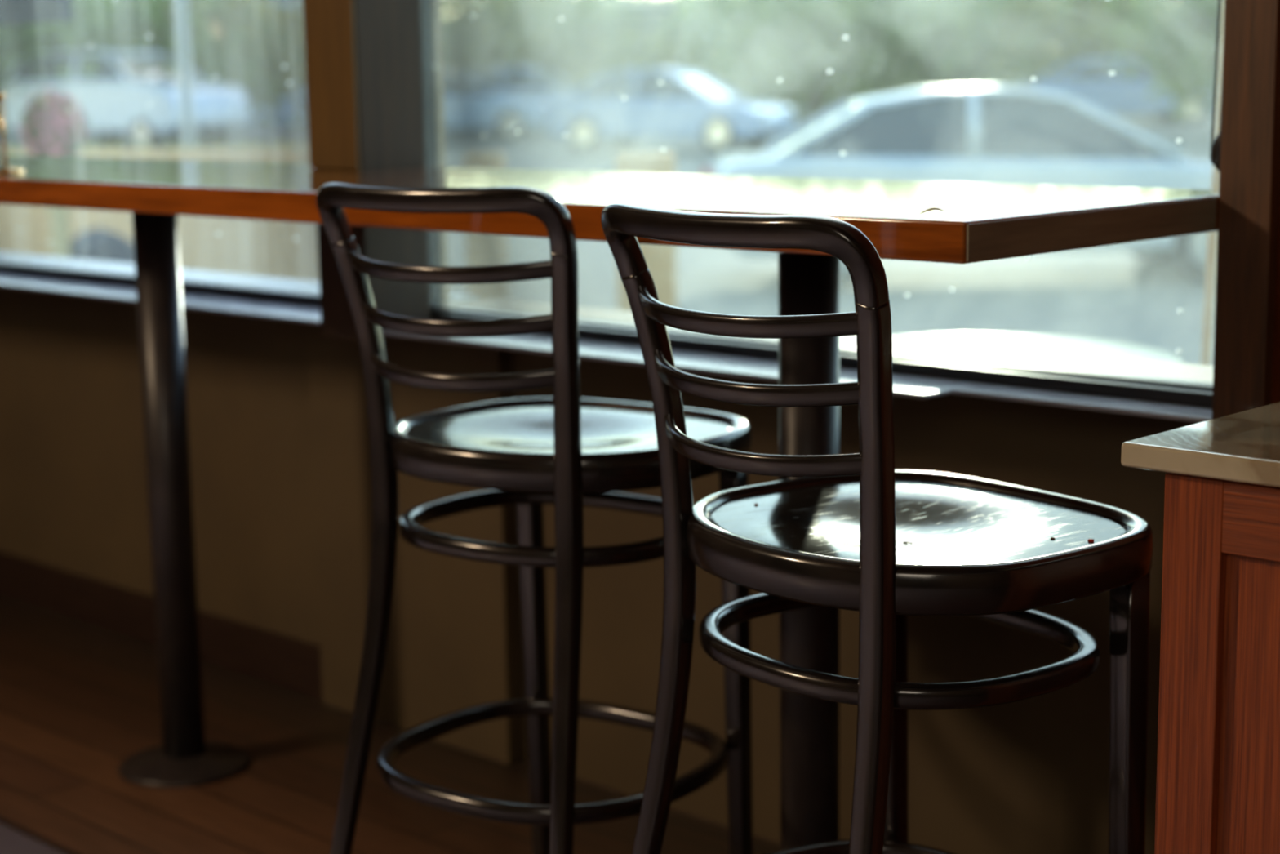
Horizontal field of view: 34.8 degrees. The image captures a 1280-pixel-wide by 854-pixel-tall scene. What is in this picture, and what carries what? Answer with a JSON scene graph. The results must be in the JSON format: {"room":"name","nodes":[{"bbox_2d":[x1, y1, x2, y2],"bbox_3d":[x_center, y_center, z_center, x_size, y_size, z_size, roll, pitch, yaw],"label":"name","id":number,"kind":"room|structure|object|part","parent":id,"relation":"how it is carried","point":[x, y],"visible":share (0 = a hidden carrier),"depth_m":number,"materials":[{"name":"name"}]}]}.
{"room":"coffee shop","nodes":[
{"label":"coffee shop","id":0,"kind":"room"},
{"bbox_2d":[0,822,65,853],"bbox_3d":[-2.120,1.067,1.343,8.700,0.061,4.501,8,13,44],"label":"floor tile","id":1,"kind":"structure","parent":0,"point":[12,841],"depth_m":3.32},
{"bbox_2d":[0,594,780,853],"bbox_3d":[-0.263,0.716,3.223,8.700,0.060,0.807,8,13,44],"label":"floor","id":2,"kind":"structure","parent":0,"point":[78,699],"depth_m":3.65,"materials":[{"name":"brown wood"}]},
{"bbox_2d":[0,816,79,853],"bbox_3d":[-0.548,0.769,2.933,8.700,0.063,0.012,8,13,44],"label":"trim","id":3,"kind":"structure","parent":2,"relation":"on","point":[3,820],"depth_m":3.35,"materials":[{"name":"brown wood"}]},
{"bbox_2d":[315,182,753,853],"bbox_3d":[-0.126,0.230,2.635,0.452,1.099,0.501,6,12,36],"label":"bar stool","id":4,"kind":"object","parent":2,"relation":"on","point":[570,452],"visible":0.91,"depth_m":2.54,"materials":[{"name":"black wood"}]},
{"bbox_3d":[-0.380,0.273,2.610,0.158,1.030,0.044,-6,11,-29],"label":"leg","id":5,"kind":"part","parent":4,"relation":"part of","materials":[{"name":"black wood"}]},
{"bbox_3d":[-0.246,-0.246,2.410,0.387,0.081,0.079,6,12,36],"label":"crest rail","id":6,"kind":"part","parent":4,"relation":"part of","materials":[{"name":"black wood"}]},
{"bbox_3d":[-0.149,0.361,2.930,0.032,0.736,0.044,6,12,36],"label":"leg","id":7,"kind":"part","parent":4,"relation":"part of","materials":[{"name":"black wood"}]},
{"bbox_3d":[-0.090,0.304,2.399,0.044,1.030,0.158,1,10,12],"label":"leg","id":8,"kind":"part","parent":4,"relation":"part of","materials":[{"name":"black wood"}]},
{"bbox_3d":[-0.101,0.017,2.636,0.406,0.028,0.362,6,12,36],"label":"seat panel","id":9,"kind":"part","parent":4,"relation":"part of","materials":[{"name":"black paint"}]},
{"bbox_3d":[0.131,0.392,2.726,0.032,0.736,0.044,6,12,36],"label":"leg","id":10,"kind":"part","parent":4,"relation":"part of","materials":[{"name":"black wood"}]},
{"bbox_2d":[0,154,1218,848],"bbox_3d":[-0.999,0.055,3.805,4.300,1.070,0.603,8,13,44],"label":"bar table","id":11,"kind":"object","parent":2,"relation":"on","point":[988,221],"visible":0.79,"depth_m":2.66,"materials":[{"name":"orange wood"}]},
{"bbox_2d":[0,92,23,173],"bbox_3d":[-1.099,-0.508,3.521,0.060,0.138,0.060,8,13,44],"label":"stand","id":12,"kind":"object","parent":11,"relation":"on","point":[5,170],"visible":1,"depth_m":3.52,"materials":[{"name":"gold metal"}]},
{"bbox_3d":[-1.100,-0.568,3.511,0.016,0.016,0.016,8,13,44],"label":"knob","id":13,"kind":"part","parent":12,"relation":"part of","materials":[{"name":"gold metal"}]},
{"bbox_3d":[-1.099,-0.504,3.522,0.007,0.119,0.007,8,13,44],"label":"rod","id":14,"kind":"part","parent":12,"relation":"part of","materials":[{"name":"gold metal"}]},
{"bbox_3d":[-0.832,0.105,3.608,0.076,1.009,0.076,8,13,44],"label":"post","id":15,"kind":"part","parent":11,"relation":"part of","materials":[{"name":"metal"}]},
{"bbox_3d":[0.216,0.261,2.602,0.076,1.009,0.076,8,13,44],"label":"post","id":16,"kind":"part","parent":11,"relation":"part of","materials":[{"name":"metal"}]},
{"bbox_2d":[917,207,951,215],"bbox_3d":[0.305,-0.224,2.115,0.036,0.008,0.020,-1,10,1],"label":"dry leaf","id":17,"kind":"object","parent":11,"relation":"on","point":[931,209],"visible":1,"depth_m":2.11,"materials":[{"name":"brown plant"}]},
{"bbox_2d":[600,201,1153,853],"bbox_3d":[0.233,0.320,2.076,0.501,1.099,0.452,-8,12,-35],"label":"bar stool","id":18,"kind":"object","parent":2,"relation":"on","point":[833,535],"visible":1,"depth_m":1.95,"materials":[{"name":"black wood"}]},
{"bbox_3d":[-0.019,0.349,2.129,0.158,1.030,0.044,-3,10,-11],"label":"leg","id":19,"kind":"part","parent":18,"relation":"part of","materials":[{"name":"black wood"}]},
{"bbox_3d":[0.075,-0.163,1.892,0.079,0.081,0.387,-8,12,-35],"label":"crest rail","id":20,"kind":"part","parent":18,"relation":"part of","materials":[{"name":"black wood"}]},
{"bbox_3d":[0.192,0.395,1.842,0.044,1.030,0.158,5,11,29],"label":"leg","id":21,"kind":"part","parent":18,"relation":"part of","materials":[{"name":"black wood"}]},
{"bbox_3d":[0.292,0.451,2.366,0.044,0.736,0.032,-8,12,-35],"label":"leg","id":22,"kind":"part","parent":18,"relation":"part of","materials":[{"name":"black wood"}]},
{"bbox_3d":[0.268,0.109,2.068,0.362,0.028,0.406,-8,12,-35],"label":"seat panel","id":23,"kind":"part","parent":18,"relation":"part of","materials":[{"name":"black paint"}]},
{"bbox_3d":[0.496,0.495,2.088,0.044,0.736,0.032,-8,12,-35],"label":"leg","id":24,"kind":"part","parent":18,"relation":"part of","materials":[{"name":"black wood"}]},
{"bbox_2d":[1154,472,1279,853],"bbox_3d":[1.256,0.511,1.502,1.596,0.877,0.653,8,13,44],"label":"base cabinet","id":25,"kind":"object","parent":2,"relation":"on","point":[1218,786],"visible":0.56,"depth_m":1.74,"materials":[{"name":"red wood"}]},
{"bbox_3d":[0.482,0.418,1.801,0.055,0.765,0.021,8,13,44],"label":"door","id":26,"kind":"part","parent":25,"relation":"part of","materials":[{"name":"red wood"}]},
{"bbox_2d":[1120,401,1279,487],"bbox_3d":[1.250,0.069,1.417,1.682,0.022,0.670,8,13,44],"label":"countertop","id":27,"kind":"structure","parent":25,"relation":"on","point":[1242,446],"depth_m":1.74,"materials":[{"name":"beige stone"}]},
{"bbox_3d":[0.645,0.441,1.651,0.390,0.641,0.010,8,13,44],"label":"panel","id":28,"kind":"part","parent":25,"relation":"part of","materials":[{"name":"red wood"}]},
{"bbox_3d":[0.636,0.095,1.588,0.390,0.062,0.021,8,13,44],"label":"rail","id":29,"kind":"part","parent":25,"relation":"part of","materials":[{"name":"red wood"}]},
{"bbox_2d":[1211,0,1279,419],"bbox_3d":[0.817,-0.615,2.423,0.066,2.800,0.360,8,13,44],"label":"trim","id":30,"kind":"structure","parent":2,"relation":"on","point":[1249,188],"depth_m":2.35,"materials":[{"name":"brown wood"}]},
{"bbox_2d":[1208,0,1223,165],"bbox_3d":[0.677,-0.879,2.293,0.035,1.164,0.016,8,13,44],"label":"chain","id":31,"kind":"object","parent":30,"relation":"hanging from","point":[1219,3],"visible":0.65,"depth_m":2.38,"materials":[{"name":"grey metal"}]},
{"bbox_2d":[1211,133,1221,172],"bbox_3d":[0.696,-0.324,2.405,0.048,0.060,0.010,8,13,44],"label":"chain tensioner","id":32,"kind":"object","parent":30,"relation":"attached to","point":[1216,141],"visible":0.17,"depth_m":2.41,"materials":[{"name":"black plastic"}]},
{"bbox_2d":[0,135,1197,853],"bbox_3d":[-0.038,-0.567,3.258,8.700,3.150,0.385,8,13,44],"label":"wall","id":33,"kind":"structure","parent":0,"point":[1030,775],"depth_m":3.65,"materials":[{"name":"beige paint"}]},
{"bbox_2d":[0,0,72,26],"bbox_3d":[-2.755,-1.837,6.730,1.450,1.018,1.060,8,13,44],"label":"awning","id":34,"kind":"object","parent":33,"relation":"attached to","point":[12,12],"visible":1,"depth_m":6.78,"materials":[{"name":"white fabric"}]},
{"bbox_2d":[0,551,322,699],"bbox_3d":[-1.867,0.308,5.264,3.500,0.105,0.015,8,13,44],"label":"baseboard","id":35,"kind":"structure","parent":33,"relation":"attached to","point":[286,661],"depth_m":4.51,"materials":[{"name":"brown wood"}]},
{"bbox_2d":[0,0,462,324],"bbox_3d":[-1.221,-1.079,4.328,2.220,1.565,0.330,8,13,44],"label":"window","id":36,"kind":"structure","parent":33,"relation":"attached to","point":[273,30],"depth_m":3.90,"materials":[{"name":"clear glass"}]},
{"bbox_3d":[-1.220,-1.074,4.311,2.186,1.488,0.004,8,13,44],"label":"glass pane","id":37,"kind":"part","parent":36,"relation":"part of","materials":[{"name":"clear glass"}]},
{"bbox_3d":[-1.148,-0.335,4.519,2.220,0.033,0.155,8,13,44],"label":"exterior sill","id":38,"kind":"part","parent":36,"relation":"part of","materials":[{"name":"white paint"}]},
{"bbox_2d":[419,0,1213,422],"bbox_3d":[0.206,-0.871,2.982,1.634,1.565,0.295,8,13,44],"label":"window","id":39,"kind":"structure","parent":33,"relation":"attached to","point":[462,113],"depth_m":3.28,"materials":[{"name":"clear glass"}]},
{"bbox_3d":[0.267,-0.125,3.160,1.634,0.033,0.155,8,13,44],"label":"exterior sill","id":40,"kind":"part","parent":39,"relation":"part of","materials":[{"name":"beige paint"}]},
{"bbox_3d":[-1.880,-1.824,1.145,8.700,0.100,5.320,8,13,44],"label":"ceiling","id":41,"kind":"structure","parent":0,"visible":0},
{"bbox_2d":[302,0,360,169],"bbox_3d":[-0.530,-1.288,3.309,0.132,1.730,0.008,8,13,44],"label":"trim","id":42,"kind":"structure","parent":41,"relation":"attached to","point":[329,25],"depth_m":3.42,"materials":[{"name":"brown wood"}]},
{"bbox_2d":[315,0,430,341],"bbox_3d":[-0.475,-1.155,3.385,0.132,2.020,0.140,8,13,44],"label":"window frame","id":43,"kind":"structure","parent":41,"relation":"attached to","point":[388,33],"depth_m":3.46,"materials":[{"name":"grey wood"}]},
{"label":"outside","id":44,"kind":"structure","parent":0,"visible":0},
{"bbox_2d":[0,80,1216,365],"bbox_3d":[21.331,-9.617,58.740,130.000,1.610,110.000,8,13,44],"label":"ground","id":45,"kind":"structure","parent":44,"point":[1110,296],"depth_m":15.43,"materials":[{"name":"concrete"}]},
{"bbox_2d":[0,204,53,256],"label":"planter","id":46,"kind":"object","parent":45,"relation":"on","point":[35,222],"depth_m":14.94,"materials":[{"name":"beige concrete"}]},
{"bbox_2d":[0,24,133,92],"bbox_3d":[-15.296,-8.430,42.139,10.021,5.495,10.403,0,10,8],"label":"tree","id":47,"kind":"object","parent":45,"relation":"on","point":[26,54],"visible":0.06,"depth_m":41.70,"materials":[{"name":"green plant"}]},
{"bbox_2d":[68,208,133,243],"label":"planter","id":48,"kind":"object","parent":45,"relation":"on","point":[80,220],"depth_m":14.93,"materials":[{"name":"beige concrete"}]},
{"bbox_2d":[70,226,134,263],"bbox_3d":[-3.403,-0.929,12.907,0.628,0.665,0.428,8,13,44],"label":"rock","id":49,"kind":"object","parent":45,"relation":"on","point":[100,244],"visible":0.28,"depth_m":12.76,"materials":[{"name":"stone"}]},
{"bbox_2d":[0,28,226,133],"bbox_3d":[-15.468,-8.647,50.778,11.060,2.989,1.968,-4,10,-16],"label":"hedge","id":50,"kind":"object","parent":45,"relation":"on","point":[6,130],"visible":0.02,"depth_m":50.33,"materials":[{"name":"green plant"}]},
{"bbox_2d":[0,0,251,135],"bbox_3d":[-11.911,-8.462,41.709,10.564,5.648,9.338,8,13,44],"label":"tree","id":51,"kind":"object","parent":45,"relation":"on","point":[82,32],"visible":0.56,"depth_m":40.50,"materials":[{"name":"green plant"}]},
{"bbox_2d":[0,0,252,141],"bbox_3d":[-10.088,-9.659,45.587,10.210,6.568,8.771,4,11,29],"label":"tree","id":52,"kind":"object","parent":45,"relation":"on","point":[233,22],"visible":0.1,"depth_m":43.62,"materials":[{"name":"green plant"}]},
{"bbox_2d":[3,51,250,150],"bbox_3d":[-10.145,-6.413,40.133,5.009,1.912,2.036,6,12,34],"label":"car","id":53,"kind":"object","parent":45,"relation":"on","point":[117,98],"visible":0.7,"depth_m":39.16,"materials":[{"name":"white paint"}]},
{"bbox_2d":[75,140,261,161],"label":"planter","id":54,"kind":"object","parent":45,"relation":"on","point":[243,153],"depth_m":14.85,"materials":[{"name":"beige concrete"}]},
{"bbox_2d":[175,0,194,149],"bbox_3d":[-5.642,-6.147,25.526,0.900,6.550,0.400,8,13,44],"label":"light pole","id":55,"kind":"object","parent":45,"relation":"on","point":[188,135],"visible":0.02,"depth_m":25.93,"materials":[{"name":"metal"}]},
{"bbox_2d":[177,215,293,279],"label":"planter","id":56,"kind":"object","parent":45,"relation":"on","point":[246,246],"depth_m":14.95,"materials":[{"name":"concrete"}]},
{"bbox_2d":[235,13,253,122],"bbox_3d":[-9.852,-11.244,58.125,6.000,5.100,5.800,-1,10,0],"label":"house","id":57,"kind":"structure","parent":45,"relation":"on","point":[240,15],"depth_m":55.98,"materials":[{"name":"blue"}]},
{"bbox_2d":[497,93,547,141],"bbox_3d":[-4.087,-6.668,42.319,4.422,1.462,1.836,-2,10,-6],"label":"car","id":58,"kind":"object","parent":45,"relation":"on","point":[517,113],"visible":0.26,"depth_m":41.63,"materials":[{"name":"blue paint"}]},
{"bbox_2d":[495,66,579,102],"bbox_3d":[-2.683,-7.730,47.972,4.227,1.462,1.836,2,10,14],"label":"car","id":59,"kind":"object","parent":45,"relation":"on","point":[532,83],"visible":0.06,"depth_m":47.12,"materials":[{"name":"silver metal"}]},
{"bbox_2d":[489,0,666,87],"bbox_3d":[-3.067,-10.448,53.833,10.283,4.900,8.855,8,13,44],"label":"tree","id":60,"kind":"object","parent":45,"relation":"on","point":[578,36],"visible":0.33,"depth_m":51.10,"materials":[{"name":"green plant"}]},
{"bbox_2d":[489,0,752,86],"bbox_3d":[0.160,-10.522,54.103,14.118,4.855,10.591,5,11,31],"label":"tree","id":61,"kind":"object","parent":45,"relation":"on","point":[575,62],"visible":0.34,"depth_m":51.63,"materials":[{"name":"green plant"}]},
{"bbox_2d":[614,151,676,311],"bbox_3d":[0.030,-0.592,9.104,0.260,1.245,0.260,-1,10,-1],"label":"bollard","id":62,"kind":"object","parent":45,"relation":"on","point":[660,260],"visible":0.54,"depth_m":8.95,"materials":[{"name":"white"}]},
{"bbox_2d":[543,68,795,153],"bbox_3d":[0.528,-5.673,36.533,4.227,1.462,1.836,3,11,24],"label":"car","id":63,"kind":"object","parent":45,"relation":"on","point":[688,104],"visible":1,"depth_m":35.87,"materials":[{"name":"blue paint"}]},
{"bbox_2d":[601,0,799,119],"bbox_3d":[1.687,-9.701,54.052,5.000,3.200,4.120,0,10,4],"label":"building","id":64,"kind":"structure","parent":45,"relation":"on","point":[650,11],"depth_m":52.05,"materials":[{"name":"beige paint"}]},
{"bbox_2d":[613,4,676,65],"bbox_3d":[0.138,-10.003,52.110,1.600,1.500,0.060,0,10,4],"label":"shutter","id":65,"kind":"object","parent":64,"relation":"hanging from","point":[654,15],"depth_m":52.02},
{"bbox_2d":[727,5,751,63],"bbox_3d":[3.030,-10.012,51.894,1.600,1.500,0.060,0,10,4],"label":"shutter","id":66,"kind":"object","parent":64,"relation":"hanging from","point":[729,41],"depth_m":51.89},
{"bbox_2d":[657,0,1037,122],"bbox_3d":[4.488,-9.296,47.632,8.421,4.688,8.905,-3,10,-14],"label":"tree","id":67,"kind":"object","parent":45,"relation":"on","point":[797,42],"visible":0.97,"depth_m":45.97,"materials":[{"name":"green plant"}]},
{"bbox_2d":[570,39,1213,106],"bbox_3d":[7.503,-11.267,63.686,23.334,2.760,1.962,0,10,7],"label":"hedge","id":68,"kind":"object","parent":45,"relation":"on","point":[937,84],"visible":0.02,"depth_m":63.24,"materials":[{"name":"green plant"}]},
{"bbox_2d":[782,0,1067,116],"bbox_3d":[7.822,-10.171,52.113,8.130,4.864,9.443,8,13,44],"label":"tree","id":69,"kind":"object","parent":45,"relation":"on","point":[977,72],"visible":0.3,"depth_m":51.12,"materials":[{"name":"green plant"}]},
{"bbox_2d":[702,85,1217,289],"bbox_3d":[2.810,-1.900,15.830,4.618,1.462,1.836,-1,10,0],"label":"car","id":70,"kind":"object","parent":45,"relation":"on","point":[990,134],"visible":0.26,"depth_m":14.98,"materials":[{"name":"white paint"}]},
{"bbox_2d":[702,168,710,174],"bbox_3d":[0.549,-2.020,16.567,0.092,0.160,0.160,-1,10,0],"label":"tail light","id":71,"kind":"object","parent":70,"relation":"attached to","point":[704,171],"depth_m":16.48,"materials":[{"name":"white"}]},
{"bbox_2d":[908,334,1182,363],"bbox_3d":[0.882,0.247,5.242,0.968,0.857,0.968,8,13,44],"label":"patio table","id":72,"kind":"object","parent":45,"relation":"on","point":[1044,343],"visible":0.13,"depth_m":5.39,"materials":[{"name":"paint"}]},
{"bbox_2d":[936,0,1213,80],"bbox_3d":[10.890,-9.370,47.776,7.002,4.945,8.075,8,13,44],"label":"tree","id":73,"kind":"object","parent":45,"relation":"on","point":[1086,29],"visible":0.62,"depth_m":47.23,"materials":[{"name":"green plant"}]},
{"bbox_2d":[1017,57,1217,124],"bbox_3d":[10.582,-7.406,44.991,4.324,1.462,1.836,-2,10,-4],"label":"car","id":74,"kind":"object","parent":45,"relation":"on","point":[1089,80],"visible":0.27,"depth_m":44.13,"materials":[{"name":"blue paint"}]},
{"bbox_2d":[1060,0,1222,122],"bbox_3d":[11.563,-8.454,37.649,6.403,7.131,6.345,8,13,44],"label":"tree","id":75,"kind":"object","parent":45,"relation":"on","point":[1192,38],"visible":0.48,"depth_m":37.59,"materials":[{"name":"green plant"}]},
{"bbox_2d":[1200,0,1225,365],"bbox_3d":[0.901,-0.510,3.167,0.081,3.060,0.016,8,13,44],"label":"pole","id":76,"kind":"object","parent":45,"relation":"on","point":[1211,251],"visible":0.22,"depth_m":3.21,"materials":[{"name":"grey metal"}]},
{"bbox_3d":[-4.258,-0.260,11.325,6.600,0.095,2.950,8,13,44],"label":"grass verge","id":77,"kind":"object","parent":45,"relation":"on","visible":0},
{"bbox_2d":[17,88,88,257],"bbox_3d":[-3.442,-1.234,12.100,0.387,1.538,0.414,8,13,44],"label":"road sign","id":78,"kind":"object","parent":77,"relation":"on","point":[48,128],"visible":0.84,"depth_m":11.92,"materials":[{"name":"red metal"}]},
{"bbox_3d":[-3.436,-1.019,12.137,0.360,1.100,0.360,8,13,44],"label":"pot","id":79,"kind":"part","parent":78,"relation":"part of","materials":[{"name":"ceramic"}]}
]}

